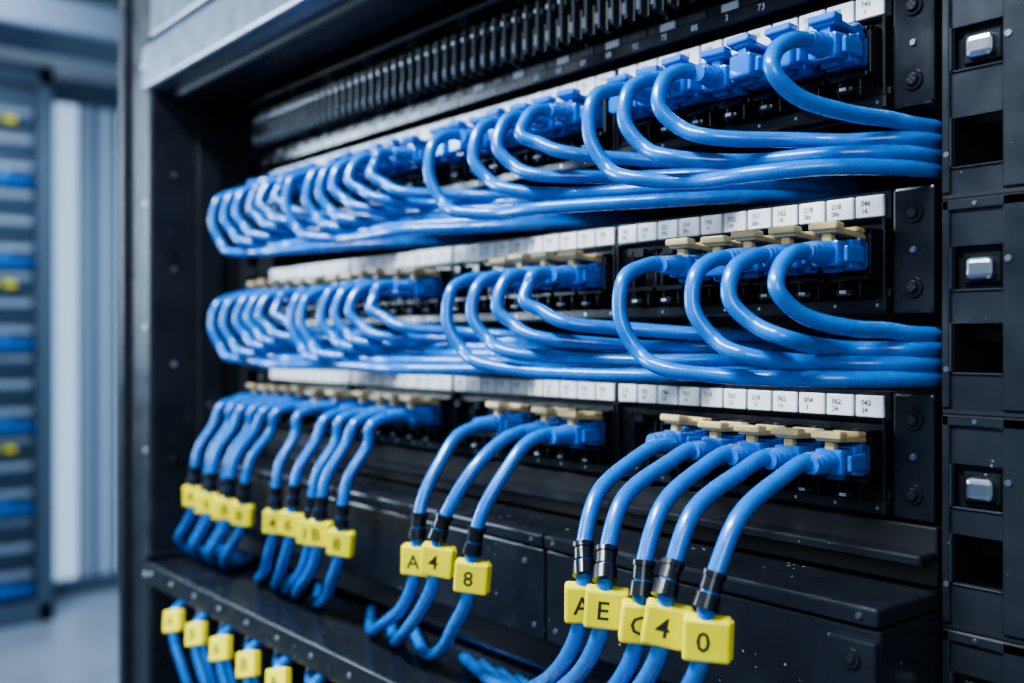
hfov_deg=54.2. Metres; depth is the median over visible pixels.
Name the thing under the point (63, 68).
wall
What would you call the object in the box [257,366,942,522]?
panel
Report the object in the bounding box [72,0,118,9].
ceiling
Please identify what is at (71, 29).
ceiling beam
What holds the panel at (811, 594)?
attached to the rack
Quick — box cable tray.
[146,543,560,682]
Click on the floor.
(80, 644)
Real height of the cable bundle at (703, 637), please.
0.116 m
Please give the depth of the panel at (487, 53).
0.48 m
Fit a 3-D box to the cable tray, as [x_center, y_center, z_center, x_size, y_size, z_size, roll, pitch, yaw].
[-0.043,0.147,0.488,0.098,0.018,0.498,0,0,-39]
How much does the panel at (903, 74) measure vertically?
0.041 m
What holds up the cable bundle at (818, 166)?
attached to the panel at (903, 74)
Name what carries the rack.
on the floor
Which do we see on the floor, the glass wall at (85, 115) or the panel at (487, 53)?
the glass wall at (85, 115)
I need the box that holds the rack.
[119,0,1023,682]
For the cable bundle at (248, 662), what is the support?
in the rack
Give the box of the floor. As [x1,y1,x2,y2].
[0,588,118,682]
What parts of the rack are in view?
mounting rail, mounting rail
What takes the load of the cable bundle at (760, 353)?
in the rack
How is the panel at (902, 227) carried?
in the rack
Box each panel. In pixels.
[212,426,942,682]
[248,0,846,170]
[257,0,941,232]
[257,184,942,328]
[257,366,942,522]
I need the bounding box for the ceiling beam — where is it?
[0,0,118,66]
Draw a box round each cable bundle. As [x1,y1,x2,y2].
[163,600,585,682]
[174,383,869,682]
[208,11,941,256]
[208,220,941,387]
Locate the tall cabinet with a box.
[0,58,52,628]
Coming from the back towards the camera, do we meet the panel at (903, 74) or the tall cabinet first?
the tall cabinet
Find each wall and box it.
[0,47,118,87]
[53,77,118,597]

